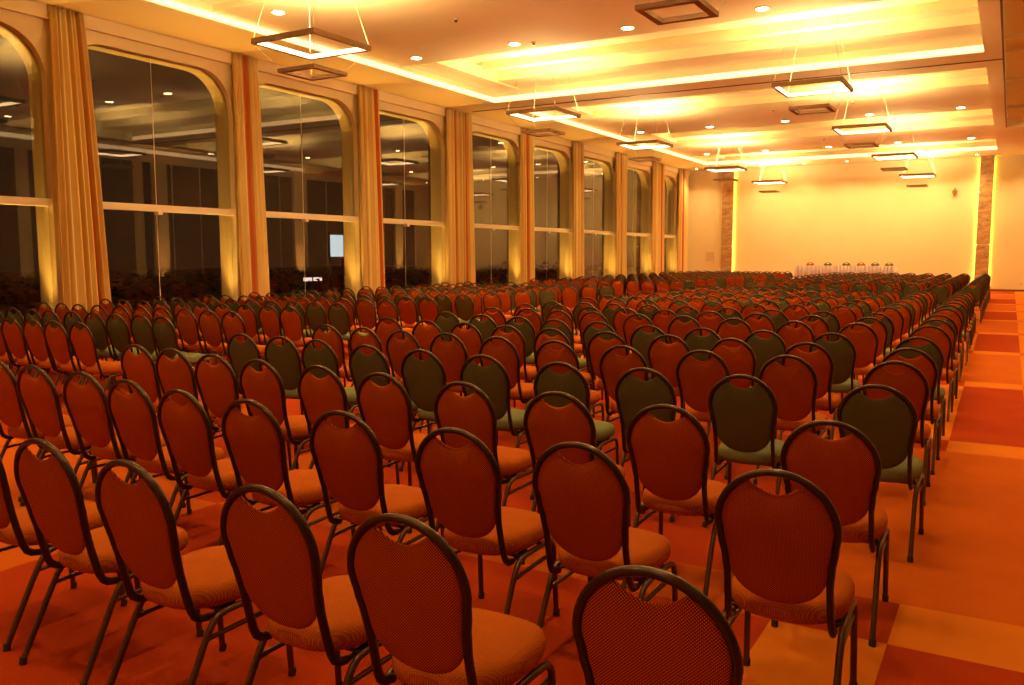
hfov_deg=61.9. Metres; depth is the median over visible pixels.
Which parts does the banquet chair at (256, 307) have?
frame, backrest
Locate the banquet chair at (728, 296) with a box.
[719,289,733,297]
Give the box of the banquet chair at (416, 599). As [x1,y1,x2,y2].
[347,513,555,684]
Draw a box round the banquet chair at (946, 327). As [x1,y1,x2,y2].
[918,319,957,405]
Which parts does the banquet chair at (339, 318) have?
backrest, frame, seat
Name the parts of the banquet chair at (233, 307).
backrest, frame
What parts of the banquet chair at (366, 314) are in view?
backrest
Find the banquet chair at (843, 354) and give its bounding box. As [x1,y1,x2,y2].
[809,332,861,411]
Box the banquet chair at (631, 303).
[626,296,647,312]
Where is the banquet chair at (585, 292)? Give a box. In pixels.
[581,285,596,301]
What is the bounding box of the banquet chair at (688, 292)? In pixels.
[684,287,697,293]
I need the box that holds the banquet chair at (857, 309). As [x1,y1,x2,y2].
[836,302,863,320]
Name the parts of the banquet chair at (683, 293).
backrest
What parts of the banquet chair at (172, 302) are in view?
backrest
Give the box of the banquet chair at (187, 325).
[175,309,228,362]
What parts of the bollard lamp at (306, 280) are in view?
post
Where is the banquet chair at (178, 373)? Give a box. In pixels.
[155,348,242,432]
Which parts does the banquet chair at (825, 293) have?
backrest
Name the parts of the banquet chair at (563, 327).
backrest, frame, seat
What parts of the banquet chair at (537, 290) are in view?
backrest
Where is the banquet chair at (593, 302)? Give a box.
[577,297,599,310]
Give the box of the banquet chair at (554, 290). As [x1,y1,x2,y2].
[543,286,564,308]
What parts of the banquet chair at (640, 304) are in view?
backrest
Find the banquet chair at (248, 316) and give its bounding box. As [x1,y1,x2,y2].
[236,304,282,360]
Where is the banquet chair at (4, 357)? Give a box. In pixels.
[0,323,48,374]
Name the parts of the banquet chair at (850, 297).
backrest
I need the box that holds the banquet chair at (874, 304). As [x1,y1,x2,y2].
[856,297,880,315]
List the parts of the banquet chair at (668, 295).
backrest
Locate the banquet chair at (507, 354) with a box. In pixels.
[479,336,534,447]
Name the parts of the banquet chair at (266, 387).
backrest, seat, leg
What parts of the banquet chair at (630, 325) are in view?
backrest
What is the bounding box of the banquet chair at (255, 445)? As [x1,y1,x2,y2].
[221,399,355,535]
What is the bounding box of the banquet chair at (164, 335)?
[152,316,210,366]
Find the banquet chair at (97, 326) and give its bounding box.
[84,312,135,389]
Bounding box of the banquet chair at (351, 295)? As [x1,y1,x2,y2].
[341,291,357,318]
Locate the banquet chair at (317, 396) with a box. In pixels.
[297,365,399,483]
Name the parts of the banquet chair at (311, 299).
backrest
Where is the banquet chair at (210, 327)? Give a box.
[198,310,231,366]
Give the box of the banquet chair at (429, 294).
[427,290,442,298]
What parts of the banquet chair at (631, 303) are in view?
frame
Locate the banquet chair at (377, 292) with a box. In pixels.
[374,289,388,301]
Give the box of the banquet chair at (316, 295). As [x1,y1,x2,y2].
[306,290,319,298]
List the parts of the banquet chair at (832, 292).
backrest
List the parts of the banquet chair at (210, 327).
backrest, seat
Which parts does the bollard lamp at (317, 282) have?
post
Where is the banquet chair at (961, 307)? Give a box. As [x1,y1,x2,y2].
[942,302,968,365]
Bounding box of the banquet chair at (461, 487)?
[415,427,559,615]
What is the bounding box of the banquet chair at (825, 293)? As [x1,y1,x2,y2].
[811,289,829,300]
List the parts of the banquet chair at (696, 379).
seat, backrest, frame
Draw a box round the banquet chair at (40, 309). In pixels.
[37,302,72,353]
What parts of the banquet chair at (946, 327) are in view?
backrest, frame, seat, leg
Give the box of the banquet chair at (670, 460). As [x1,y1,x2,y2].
[622,404,726,596]
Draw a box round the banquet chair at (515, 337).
[490,325,536,407]
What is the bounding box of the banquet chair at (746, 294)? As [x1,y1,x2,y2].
[732,291,750,301]
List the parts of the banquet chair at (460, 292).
backrest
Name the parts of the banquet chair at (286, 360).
backrest, frame, seat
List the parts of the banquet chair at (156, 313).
backrest, seat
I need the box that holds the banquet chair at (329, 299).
[318,294,333,306]
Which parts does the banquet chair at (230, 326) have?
backrest, frame, seat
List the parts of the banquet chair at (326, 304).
frame, backrest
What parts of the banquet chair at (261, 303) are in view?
backrest, frame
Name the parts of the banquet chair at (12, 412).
backrest, frame, seat, leg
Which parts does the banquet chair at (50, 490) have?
backrest, frame, seat, leg, leg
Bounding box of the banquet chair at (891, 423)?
[837,384,924,562]
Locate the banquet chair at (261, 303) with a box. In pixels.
[254,296,271,344]
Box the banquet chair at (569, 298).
[561,286,577,310]
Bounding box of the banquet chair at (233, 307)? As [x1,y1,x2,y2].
[224,299,240,356]
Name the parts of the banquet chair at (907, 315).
backrest, seat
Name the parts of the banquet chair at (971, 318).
frame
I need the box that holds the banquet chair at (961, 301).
[942,299,968,348]
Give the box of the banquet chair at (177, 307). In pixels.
[173,302,220,355]
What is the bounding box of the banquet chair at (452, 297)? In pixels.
[444,291,464,329]
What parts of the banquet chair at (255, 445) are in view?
backrest, frame, seat, leg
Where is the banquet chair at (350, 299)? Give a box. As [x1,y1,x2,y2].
[338,295,358,325]
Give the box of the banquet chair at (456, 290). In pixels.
[453,286,466,292]
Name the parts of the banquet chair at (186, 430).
backrest, frame, seat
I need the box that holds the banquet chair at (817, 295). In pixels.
[802,291,822,302]
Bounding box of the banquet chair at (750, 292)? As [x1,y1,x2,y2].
[740,286,755,293]
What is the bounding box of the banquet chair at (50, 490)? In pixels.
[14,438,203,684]
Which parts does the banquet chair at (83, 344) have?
backrest, frame, seat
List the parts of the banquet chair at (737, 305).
frame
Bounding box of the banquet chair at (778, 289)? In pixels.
[765,287,782,294]
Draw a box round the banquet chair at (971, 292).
[956,289,975,332]
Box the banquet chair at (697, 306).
[687,298,707,312]
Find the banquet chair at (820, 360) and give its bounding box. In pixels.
[779,342,840,439]
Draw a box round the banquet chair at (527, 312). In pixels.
[514,304,537,316]
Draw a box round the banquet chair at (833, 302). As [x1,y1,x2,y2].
[816,296,839,308]
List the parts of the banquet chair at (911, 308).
backrest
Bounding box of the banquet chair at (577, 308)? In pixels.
[572,302,594,335]
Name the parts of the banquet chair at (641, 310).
backrest, frame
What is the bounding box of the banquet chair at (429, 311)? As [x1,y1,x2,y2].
[418,297,438,327]
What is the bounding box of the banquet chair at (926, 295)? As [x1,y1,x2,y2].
[912,292,931,317]
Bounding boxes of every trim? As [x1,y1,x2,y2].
[0,0,689,175]
[472,0,1006,126]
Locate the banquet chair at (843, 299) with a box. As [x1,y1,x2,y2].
[826,294,848,305]
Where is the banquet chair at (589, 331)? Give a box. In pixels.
[582,321,615,399]
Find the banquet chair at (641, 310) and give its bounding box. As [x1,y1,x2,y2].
[637,305,661,319]
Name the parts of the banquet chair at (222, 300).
backrest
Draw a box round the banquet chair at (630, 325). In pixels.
[623,314,654,353]
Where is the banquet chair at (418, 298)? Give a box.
[414,293,430,321]
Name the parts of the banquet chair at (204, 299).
backrest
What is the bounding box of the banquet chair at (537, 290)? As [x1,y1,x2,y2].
[526,286,540,307]
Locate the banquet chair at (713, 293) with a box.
[708,287,722,294]
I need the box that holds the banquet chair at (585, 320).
[579,311,608,379]
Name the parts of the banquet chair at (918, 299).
backrest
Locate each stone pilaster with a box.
[721,169,734,271]
[974,156,994,278]
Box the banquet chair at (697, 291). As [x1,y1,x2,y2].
[695,289,711,296]
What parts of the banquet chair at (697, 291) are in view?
backrest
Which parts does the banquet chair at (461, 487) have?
backrest, frame, leg, seat, cross rail, leg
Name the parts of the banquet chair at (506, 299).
backrest, seat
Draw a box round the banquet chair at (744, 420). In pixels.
[702,374,783,527]
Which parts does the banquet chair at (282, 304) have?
backrest, frame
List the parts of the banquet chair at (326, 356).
backrest, frame, seat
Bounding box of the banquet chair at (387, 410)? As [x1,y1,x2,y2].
[356,372,440,533]
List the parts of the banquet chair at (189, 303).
backrest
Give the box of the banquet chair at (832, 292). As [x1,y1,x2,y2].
[819,288,836,296]
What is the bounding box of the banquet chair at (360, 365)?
[348,344,429,466]
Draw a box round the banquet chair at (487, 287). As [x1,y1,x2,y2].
[477,285,488,292]
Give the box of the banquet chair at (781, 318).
[758,309,788,332]
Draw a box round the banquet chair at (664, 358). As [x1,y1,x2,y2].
[647,334,708,427]
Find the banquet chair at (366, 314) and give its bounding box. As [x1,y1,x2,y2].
[355,299,376,333]
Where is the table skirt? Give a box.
[794,265,897,277]
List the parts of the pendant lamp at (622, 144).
frame, frame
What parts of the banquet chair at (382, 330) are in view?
backrest, frame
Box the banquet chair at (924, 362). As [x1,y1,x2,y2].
[881,348,940,474]
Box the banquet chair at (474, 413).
[434,381,539,532]
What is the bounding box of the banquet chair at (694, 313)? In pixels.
[675,306,699,322]
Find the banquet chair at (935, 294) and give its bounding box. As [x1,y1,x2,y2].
[921,288,937,311]
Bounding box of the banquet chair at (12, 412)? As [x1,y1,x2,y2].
[0,361,94,501]
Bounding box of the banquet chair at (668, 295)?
[664,292,683,301]
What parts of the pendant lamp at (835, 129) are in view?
frame, frame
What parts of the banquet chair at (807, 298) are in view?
backrest, frame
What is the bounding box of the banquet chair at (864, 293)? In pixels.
[851,289,868,296]
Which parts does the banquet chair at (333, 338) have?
backrest, seat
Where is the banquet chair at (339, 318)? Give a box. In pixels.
[327,303,367,353]
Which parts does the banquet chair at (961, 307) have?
backrest, frame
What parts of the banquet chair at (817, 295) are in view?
backrest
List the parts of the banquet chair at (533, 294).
backrest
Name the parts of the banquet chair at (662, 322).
backrest, frame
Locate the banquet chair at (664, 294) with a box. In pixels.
[654,289,668,298]
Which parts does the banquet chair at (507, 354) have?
backrest, frame, seat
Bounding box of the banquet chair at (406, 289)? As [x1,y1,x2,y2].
[404,285,416,293]
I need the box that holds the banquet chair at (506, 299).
[496,289,513,315]
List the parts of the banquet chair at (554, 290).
frame, backrest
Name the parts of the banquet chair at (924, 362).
backrest, frame, seat, leg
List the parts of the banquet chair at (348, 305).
backrest, frame, seat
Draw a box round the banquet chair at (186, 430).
[157,389,258,545]
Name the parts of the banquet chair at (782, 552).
leg, backrest, cross rail, seat, leg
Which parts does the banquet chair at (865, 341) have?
backrest, frame, seat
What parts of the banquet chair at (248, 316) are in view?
backrest, frame, seat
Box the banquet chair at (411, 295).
[409,290,423,314]
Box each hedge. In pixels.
[0,262,603,310]
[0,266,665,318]
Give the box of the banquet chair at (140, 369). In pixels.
[121,344,201,412]
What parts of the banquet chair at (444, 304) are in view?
backrest, frame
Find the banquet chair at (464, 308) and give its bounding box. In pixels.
[454,294,479,325]
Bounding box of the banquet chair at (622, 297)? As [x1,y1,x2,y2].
[618,293,636,302]
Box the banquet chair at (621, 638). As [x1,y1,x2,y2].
[572,565,760,684]
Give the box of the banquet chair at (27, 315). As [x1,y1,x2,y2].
[24,309,83,373]
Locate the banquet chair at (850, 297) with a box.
[834,292,855,302]
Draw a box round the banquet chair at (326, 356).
[301,339,359,449]
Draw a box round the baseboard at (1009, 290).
[990,289,1023,291]
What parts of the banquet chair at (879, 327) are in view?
backrest, frame, seat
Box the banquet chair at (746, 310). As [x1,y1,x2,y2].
[740,303,767,319]
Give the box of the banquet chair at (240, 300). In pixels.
[237,295,252,308]
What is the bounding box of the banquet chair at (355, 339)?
[349,327,416,420]
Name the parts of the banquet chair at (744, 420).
leg, backrest, frame, cross rail, seat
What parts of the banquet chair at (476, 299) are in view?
backrest, frame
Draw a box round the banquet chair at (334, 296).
[323,291,337,302]
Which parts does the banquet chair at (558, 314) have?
backrest, frame, seat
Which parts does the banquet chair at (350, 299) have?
backrest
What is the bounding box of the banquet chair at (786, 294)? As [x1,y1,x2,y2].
[772,290,791,301]
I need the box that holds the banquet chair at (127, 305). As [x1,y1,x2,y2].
[115,299,132,318]
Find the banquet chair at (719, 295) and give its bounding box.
[706,291,721,300]
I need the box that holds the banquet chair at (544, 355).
[534,340,604,441]
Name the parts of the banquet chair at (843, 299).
frame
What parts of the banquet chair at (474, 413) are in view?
backrest, frame, seat, leg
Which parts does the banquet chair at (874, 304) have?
frame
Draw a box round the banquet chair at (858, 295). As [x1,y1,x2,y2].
[843,290,862,301]
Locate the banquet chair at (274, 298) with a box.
[264,292,279,305]
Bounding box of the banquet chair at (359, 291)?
[357,289,376,313]
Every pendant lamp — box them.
[251,1,370,80]
[506,50,580,136]
[616,102,672,161]
[634,0,727,24]
[704,135,746,181]
[751,154,787,192]
[772,9,853,114]
[832,78,891,148]
[871,115,917,171]
[899,146,935,187]
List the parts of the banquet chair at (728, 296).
backrest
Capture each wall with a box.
[0,9,678,310]
[688,155,1023,289]
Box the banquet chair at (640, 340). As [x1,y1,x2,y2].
[630,325,684,409]
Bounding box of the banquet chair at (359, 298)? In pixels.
[356,295,378,325]
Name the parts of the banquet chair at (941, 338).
backrest, frame, seat, leg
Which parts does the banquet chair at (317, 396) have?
backrest, frame, leg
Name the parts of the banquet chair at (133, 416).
backrest, frame, seat, leg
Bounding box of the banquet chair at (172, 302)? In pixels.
[169,297,184,328]
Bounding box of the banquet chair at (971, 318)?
[953,292,973,340]
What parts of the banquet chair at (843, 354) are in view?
backrest, frame, seat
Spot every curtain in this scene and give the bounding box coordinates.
[49,5,110,315]
[232,53,269,300]
[358,85,384,305]
[446,108,460,287]
[459,112,475,285]
[520,128,534,285]
[571,141,583,278]
[615,152,626,281]
[651,162,664,274]
[676,169,688,272]
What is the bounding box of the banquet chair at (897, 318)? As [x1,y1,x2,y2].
[872,307,903,347]
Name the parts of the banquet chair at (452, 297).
backrest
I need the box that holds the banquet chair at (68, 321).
[63,311,122,384]
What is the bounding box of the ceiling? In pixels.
[31,0,1023,170]
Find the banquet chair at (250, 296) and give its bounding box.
[248,292,262,303]
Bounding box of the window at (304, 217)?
[266,92,357,296]
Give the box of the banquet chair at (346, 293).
[341,288,355,296]
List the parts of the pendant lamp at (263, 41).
frame, frame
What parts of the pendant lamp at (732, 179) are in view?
frame, frame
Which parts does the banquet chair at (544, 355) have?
backrest, frame, seat, leg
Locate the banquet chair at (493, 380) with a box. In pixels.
[460,354,526,482]
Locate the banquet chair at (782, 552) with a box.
[714,468,857,684]
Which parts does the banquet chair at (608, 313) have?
backrest, frame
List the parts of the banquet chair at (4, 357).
backrest, frame, seat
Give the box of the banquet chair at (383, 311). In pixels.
[377,300,412,337]
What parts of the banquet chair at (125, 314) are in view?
frame, backrest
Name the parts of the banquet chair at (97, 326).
backrest, frame, seat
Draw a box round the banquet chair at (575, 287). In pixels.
[565,285,579,311]
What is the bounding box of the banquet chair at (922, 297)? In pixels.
[907,294,927,320]
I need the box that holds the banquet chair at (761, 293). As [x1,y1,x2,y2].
[755,288,772,296]
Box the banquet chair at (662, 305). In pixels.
[655,297,676,315]
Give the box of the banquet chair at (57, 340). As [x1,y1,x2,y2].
[44,320,112,386]
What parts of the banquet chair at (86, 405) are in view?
backrest, frame, seat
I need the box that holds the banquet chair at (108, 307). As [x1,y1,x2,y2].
[99,299,113,317]
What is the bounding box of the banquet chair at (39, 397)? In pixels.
[17,365,132,505]
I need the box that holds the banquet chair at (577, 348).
[545,310,590,368]
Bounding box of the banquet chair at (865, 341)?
[835,323,878,400]
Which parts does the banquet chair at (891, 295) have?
backrest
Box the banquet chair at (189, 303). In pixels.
[186,297,202,309]
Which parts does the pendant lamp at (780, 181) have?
frame, frame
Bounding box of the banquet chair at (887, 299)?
[871,293,891,306]
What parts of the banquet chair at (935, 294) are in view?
backrest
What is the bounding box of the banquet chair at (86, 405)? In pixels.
[63,371,185,507]
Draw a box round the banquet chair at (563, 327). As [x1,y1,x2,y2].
[539,319,591,389]
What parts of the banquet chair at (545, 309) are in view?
backrest, frame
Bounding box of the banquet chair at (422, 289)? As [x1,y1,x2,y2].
[420,285,432,295]
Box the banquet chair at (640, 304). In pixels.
[635,299,659,311]
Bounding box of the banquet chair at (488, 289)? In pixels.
[486,287,512,320]
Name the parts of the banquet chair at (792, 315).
frame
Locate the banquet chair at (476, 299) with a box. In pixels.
[464,291,481,329]
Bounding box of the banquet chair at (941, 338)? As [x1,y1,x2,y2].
[907,326,953,420]
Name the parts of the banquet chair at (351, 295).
backrest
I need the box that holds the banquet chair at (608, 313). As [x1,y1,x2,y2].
[602,303,629,353]
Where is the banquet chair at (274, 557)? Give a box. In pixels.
[220,484,392,684]
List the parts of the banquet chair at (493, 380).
backrest, frame, seat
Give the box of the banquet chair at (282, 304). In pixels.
[276,296,298,347]
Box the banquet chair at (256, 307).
[243,300,262,358]
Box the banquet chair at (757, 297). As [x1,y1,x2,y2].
[742,290,760,298]
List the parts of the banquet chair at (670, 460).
leg, backrest, frame, seat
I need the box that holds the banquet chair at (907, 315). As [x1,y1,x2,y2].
[883,303,911,339]
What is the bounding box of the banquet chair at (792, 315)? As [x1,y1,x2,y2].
[782,304,809,327]
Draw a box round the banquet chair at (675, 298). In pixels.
[673,295,689,305]
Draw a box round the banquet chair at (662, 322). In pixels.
[649,309,679,379]
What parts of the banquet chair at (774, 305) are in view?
backrest, frame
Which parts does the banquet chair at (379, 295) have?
backrest, frame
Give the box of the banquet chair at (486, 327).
[468,314,496,341]
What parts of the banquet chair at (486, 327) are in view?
frame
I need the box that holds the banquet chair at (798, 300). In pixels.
[782,295,804,308]
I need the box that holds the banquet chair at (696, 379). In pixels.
[676,350,729,479]
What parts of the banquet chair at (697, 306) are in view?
frame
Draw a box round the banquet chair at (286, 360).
[264,336,303,438]
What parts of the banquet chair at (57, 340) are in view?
backrest, frame, seat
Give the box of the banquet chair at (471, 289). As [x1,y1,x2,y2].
[468,286,482,294]
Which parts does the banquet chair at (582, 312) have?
backrest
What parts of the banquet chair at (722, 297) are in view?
backrest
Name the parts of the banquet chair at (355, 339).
backrest, frame, seat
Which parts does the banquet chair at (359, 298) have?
backrest, frame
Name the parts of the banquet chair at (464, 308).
backrest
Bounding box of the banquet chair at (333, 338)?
[312,324,353,386]
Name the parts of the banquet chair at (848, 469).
backrest, frame, seat, leg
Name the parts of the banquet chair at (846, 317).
frame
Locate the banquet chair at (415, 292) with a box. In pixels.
[407,287,421,294]
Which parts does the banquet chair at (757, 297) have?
backrest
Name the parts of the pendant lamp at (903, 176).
frame, frame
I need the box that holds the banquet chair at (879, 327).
[846,317,887,394]
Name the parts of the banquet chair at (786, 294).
backrest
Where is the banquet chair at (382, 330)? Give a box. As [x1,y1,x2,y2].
[375,317,422,366]
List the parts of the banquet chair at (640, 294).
backrest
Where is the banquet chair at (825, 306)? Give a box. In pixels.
[806,298,830,317]
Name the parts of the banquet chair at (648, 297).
backrest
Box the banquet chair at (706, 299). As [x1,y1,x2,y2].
[704,296,722,306]
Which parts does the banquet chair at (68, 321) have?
backrest, frame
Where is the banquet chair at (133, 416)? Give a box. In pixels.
[107,379,231,513]
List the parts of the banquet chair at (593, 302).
backrest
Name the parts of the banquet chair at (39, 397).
backrest, frame, seat, leg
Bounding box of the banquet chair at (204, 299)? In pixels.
[201,294,216,306]
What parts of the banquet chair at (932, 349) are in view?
backrest, frame, seat, leg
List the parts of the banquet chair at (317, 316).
backrest, frame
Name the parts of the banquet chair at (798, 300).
backrest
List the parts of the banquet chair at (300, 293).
backrest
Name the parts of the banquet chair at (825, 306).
frame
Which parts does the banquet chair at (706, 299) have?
frame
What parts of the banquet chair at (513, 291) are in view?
backrest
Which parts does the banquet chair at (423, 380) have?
backrest, frame, seat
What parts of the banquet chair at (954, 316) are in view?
backrest, frame, seat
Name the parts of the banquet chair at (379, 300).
backrest, frame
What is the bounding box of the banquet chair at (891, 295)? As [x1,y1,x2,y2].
[877,291,895,302]
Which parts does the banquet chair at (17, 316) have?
backrest, frame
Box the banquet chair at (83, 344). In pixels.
[69,322,123,391]
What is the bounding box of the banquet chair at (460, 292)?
[458,288,480,313]
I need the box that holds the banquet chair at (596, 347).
[587,331,628,432]
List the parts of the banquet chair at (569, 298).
backrest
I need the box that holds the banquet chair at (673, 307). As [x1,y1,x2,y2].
[667,300,691,314]
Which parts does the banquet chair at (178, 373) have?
backrest, frame, seat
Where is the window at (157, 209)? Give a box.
[103,58,234,299]
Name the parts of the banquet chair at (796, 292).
backrest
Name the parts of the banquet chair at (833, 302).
backrest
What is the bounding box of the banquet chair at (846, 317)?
[826,305,856,329]
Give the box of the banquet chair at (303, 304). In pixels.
[294,297,312,347]
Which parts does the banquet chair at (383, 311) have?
backrest, seat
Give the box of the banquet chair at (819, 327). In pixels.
[794,315,829,340]
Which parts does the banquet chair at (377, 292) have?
backrest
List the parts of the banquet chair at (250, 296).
backrest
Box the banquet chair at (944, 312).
[934,305,964,369]
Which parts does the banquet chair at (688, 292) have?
backrest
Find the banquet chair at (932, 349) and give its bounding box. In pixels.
[893,337,945,446]
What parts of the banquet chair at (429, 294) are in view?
backrest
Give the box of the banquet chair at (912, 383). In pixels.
[862,361,930,505]
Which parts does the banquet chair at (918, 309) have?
backrest, frame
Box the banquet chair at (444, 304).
[434,294,467,329]
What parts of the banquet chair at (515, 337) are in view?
backrest, frame, seat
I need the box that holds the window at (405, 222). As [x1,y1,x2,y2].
[383,116,444,279]
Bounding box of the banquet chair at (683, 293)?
[681,290,697,298]
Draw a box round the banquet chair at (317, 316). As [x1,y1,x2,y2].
[305,302,349,356]
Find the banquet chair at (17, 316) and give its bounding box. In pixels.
[6,307,63,373]
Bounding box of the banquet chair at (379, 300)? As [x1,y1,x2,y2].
[376,296,404,327]
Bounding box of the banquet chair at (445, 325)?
[434,311,461,341]
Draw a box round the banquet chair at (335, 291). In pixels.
[326,288,339,298]
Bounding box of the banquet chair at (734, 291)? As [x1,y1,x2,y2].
[732,288,745,295]
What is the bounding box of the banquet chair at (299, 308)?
[285,301,312,336]
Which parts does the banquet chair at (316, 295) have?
backrest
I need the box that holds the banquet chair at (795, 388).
[753,355,830,483]
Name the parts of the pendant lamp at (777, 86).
frame, frame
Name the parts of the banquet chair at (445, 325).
frame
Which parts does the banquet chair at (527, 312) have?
backrest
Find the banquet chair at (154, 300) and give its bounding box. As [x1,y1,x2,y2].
[151,296,176,327]
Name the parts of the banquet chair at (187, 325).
backrest, frame, seat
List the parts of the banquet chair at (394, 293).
backrest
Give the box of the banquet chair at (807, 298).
[791,293,812,306]
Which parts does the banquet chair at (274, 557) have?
backrest, seat, leg, cross rail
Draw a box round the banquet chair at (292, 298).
[282,293,296,306]
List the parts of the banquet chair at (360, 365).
backrest, frame, seat, leg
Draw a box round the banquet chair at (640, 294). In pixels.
[636,291,655,300]
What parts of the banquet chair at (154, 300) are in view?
backrest, frame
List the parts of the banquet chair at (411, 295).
backrest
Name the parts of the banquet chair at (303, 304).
backrest, frame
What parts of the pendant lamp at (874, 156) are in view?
frame, frame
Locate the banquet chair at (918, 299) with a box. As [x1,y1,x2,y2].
[902,295,924,324]
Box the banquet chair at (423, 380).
[399,349,446,470]
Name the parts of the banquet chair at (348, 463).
backrest, frame, seat, cross rail, leg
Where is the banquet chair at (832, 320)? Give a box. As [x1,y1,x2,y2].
[807,311,839,341]
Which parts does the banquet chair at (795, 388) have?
backrest, frame, seat, leg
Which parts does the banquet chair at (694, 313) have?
frame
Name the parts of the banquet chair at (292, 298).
backrest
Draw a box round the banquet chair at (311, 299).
[300,293,315,305]
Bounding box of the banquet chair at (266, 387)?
[239,359,312,469]
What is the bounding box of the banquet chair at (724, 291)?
[718,286,732,292]
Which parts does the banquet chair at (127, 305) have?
backrest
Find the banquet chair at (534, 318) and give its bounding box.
[514,308,541,365]
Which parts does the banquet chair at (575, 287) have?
frame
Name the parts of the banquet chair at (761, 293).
backrest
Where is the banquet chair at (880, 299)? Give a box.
[863,295,885,310]
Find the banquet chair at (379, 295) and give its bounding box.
[376,292,399,320]
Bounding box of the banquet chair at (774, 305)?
[755,300,780,315]
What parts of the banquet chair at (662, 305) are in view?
backrest, frame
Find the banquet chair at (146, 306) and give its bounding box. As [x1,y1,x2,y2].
[135,300,181,349]
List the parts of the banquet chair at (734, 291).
backrest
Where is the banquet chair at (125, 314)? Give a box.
[112,306,134,360]
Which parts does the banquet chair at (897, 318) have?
backrest, seat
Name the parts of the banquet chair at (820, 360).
backrest, frame, seat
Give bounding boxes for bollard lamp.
[303,278,311,289]
[313,277,321,289]
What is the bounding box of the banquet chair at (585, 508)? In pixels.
[532,441,677,628]
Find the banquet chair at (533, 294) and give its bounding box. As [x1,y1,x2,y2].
[521,288,540,316]
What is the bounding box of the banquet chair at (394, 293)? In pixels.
[391,289,405,300]
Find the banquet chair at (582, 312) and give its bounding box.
[577,306,601,357]
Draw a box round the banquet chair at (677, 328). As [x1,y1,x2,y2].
[668,315,701,343]
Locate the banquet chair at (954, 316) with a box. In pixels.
[931,308,962,380]
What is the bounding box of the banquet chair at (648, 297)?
[646,294,664,304]
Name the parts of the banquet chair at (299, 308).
backrest, seat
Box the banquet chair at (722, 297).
[720,293,736,303]
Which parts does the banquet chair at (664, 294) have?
backrest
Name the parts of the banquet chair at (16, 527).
backrest, frame, seat, leg, leg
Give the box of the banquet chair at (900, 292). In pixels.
[887,288,904,298]
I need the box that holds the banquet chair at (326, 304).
[313,298,330,330]
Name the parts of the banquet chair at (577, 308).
backrest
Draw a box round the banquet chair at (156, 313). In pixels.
[152,308,201,351]
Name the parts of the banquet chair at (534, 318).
backrest, frame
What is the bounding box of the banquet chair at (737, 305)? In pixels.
[721,299,742,313]
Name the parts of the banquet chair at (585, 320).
backrest, frame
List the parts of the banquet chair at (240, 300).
backrest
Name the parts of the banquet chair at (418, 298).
backrest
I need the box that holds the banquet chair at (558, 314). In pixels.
[548,305,580,353]
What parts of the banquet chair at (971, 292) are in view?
frame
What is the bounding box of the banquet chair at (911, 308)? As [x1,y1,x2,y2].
[890,301,915,333]
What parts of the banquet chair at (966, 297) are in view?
frame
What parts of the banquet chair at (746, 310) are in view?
backrest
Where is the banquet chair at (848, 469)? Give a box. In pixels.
[771,420,889,646]
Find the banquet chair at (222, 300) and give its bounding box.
[219,295,258,344]
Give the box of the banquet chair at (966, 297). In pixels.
[952,294,972,344]
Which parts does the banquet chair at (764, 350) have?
backrest, frame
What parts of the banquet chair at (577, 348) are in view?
backrest, frame, seat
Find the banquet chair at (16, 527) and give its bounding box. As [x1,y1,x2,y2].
[0,457,126,651]
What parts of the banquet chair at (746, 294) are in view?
backrest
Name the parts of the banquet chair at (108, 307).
frame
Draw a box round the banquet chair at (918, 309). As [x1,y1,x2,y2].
[892,298,921,348]
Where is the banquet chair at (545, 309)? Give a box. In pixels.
[541,301,577,335]
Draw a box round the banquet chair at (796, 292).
[782,289,801,297]
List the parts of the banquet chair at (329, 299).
frame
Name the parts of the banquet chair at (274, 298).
backrest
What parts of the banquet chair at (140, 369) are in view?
backrest, frame, seat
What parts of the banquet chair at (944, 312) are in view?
frame, backrest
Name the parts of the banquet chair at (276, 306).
frame, backrest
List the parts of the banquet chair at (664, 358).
backrest, frame, seat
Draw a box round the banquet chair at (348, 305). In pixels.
[334,299,363,332]
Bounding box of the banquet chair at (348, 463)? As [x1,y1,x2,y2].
[309,410,444,573]
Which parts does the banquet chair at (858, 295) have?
backrest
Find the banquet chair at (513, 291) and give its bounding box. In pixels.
[502,287,515,320]
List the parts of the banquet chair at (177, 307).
backrest, frame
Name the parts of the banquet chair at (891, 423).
backrest, frame, seat, leg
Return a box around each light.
[149,0,494,101]
[271,10,285,14]
[410,56,421,59]
[495,45,983,101]
[508,42,520,45]
[532,112,706,164]
[621,26,634,29]
[707,146,996,164]
[755,6,769,10]
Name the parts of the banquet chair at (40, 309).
backrest, frame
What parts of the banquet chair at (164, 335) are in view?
backrest, frame, seat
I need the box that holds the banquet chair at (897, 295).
[882,289,900,300]
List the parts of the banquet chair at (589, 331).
frame, backrest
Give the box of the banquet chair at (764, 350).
[744,330,786,430]
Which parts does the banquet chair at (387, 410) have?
backrest, frame, leg, seat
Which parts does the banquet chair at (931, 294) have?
backrest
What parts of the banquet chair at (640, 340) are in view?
backrest, frame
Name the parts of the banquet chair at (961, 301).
frame, backrest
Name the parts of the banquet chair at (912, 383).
backrest, frame, seat, leg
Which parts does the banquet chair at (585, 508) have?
backrest, frame, cross rail, seat, leg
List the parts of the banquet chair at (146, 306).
frame, backrest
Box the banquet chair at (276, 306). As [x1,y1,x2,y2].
[263,300,305,337]
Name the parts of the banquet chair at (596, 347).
seat, backrest, frame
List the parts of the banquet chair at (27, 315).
frame, backrest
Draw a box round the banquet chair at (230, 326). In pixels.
[221,311,265,363]
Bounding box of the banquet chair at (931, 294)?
[916,290,934,315]
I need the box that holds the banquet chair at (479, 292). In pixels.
[477,289,491,311]
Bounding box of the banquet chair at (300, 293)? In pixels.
[290,290,302,300]
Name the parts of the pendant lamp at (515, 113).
frame, frame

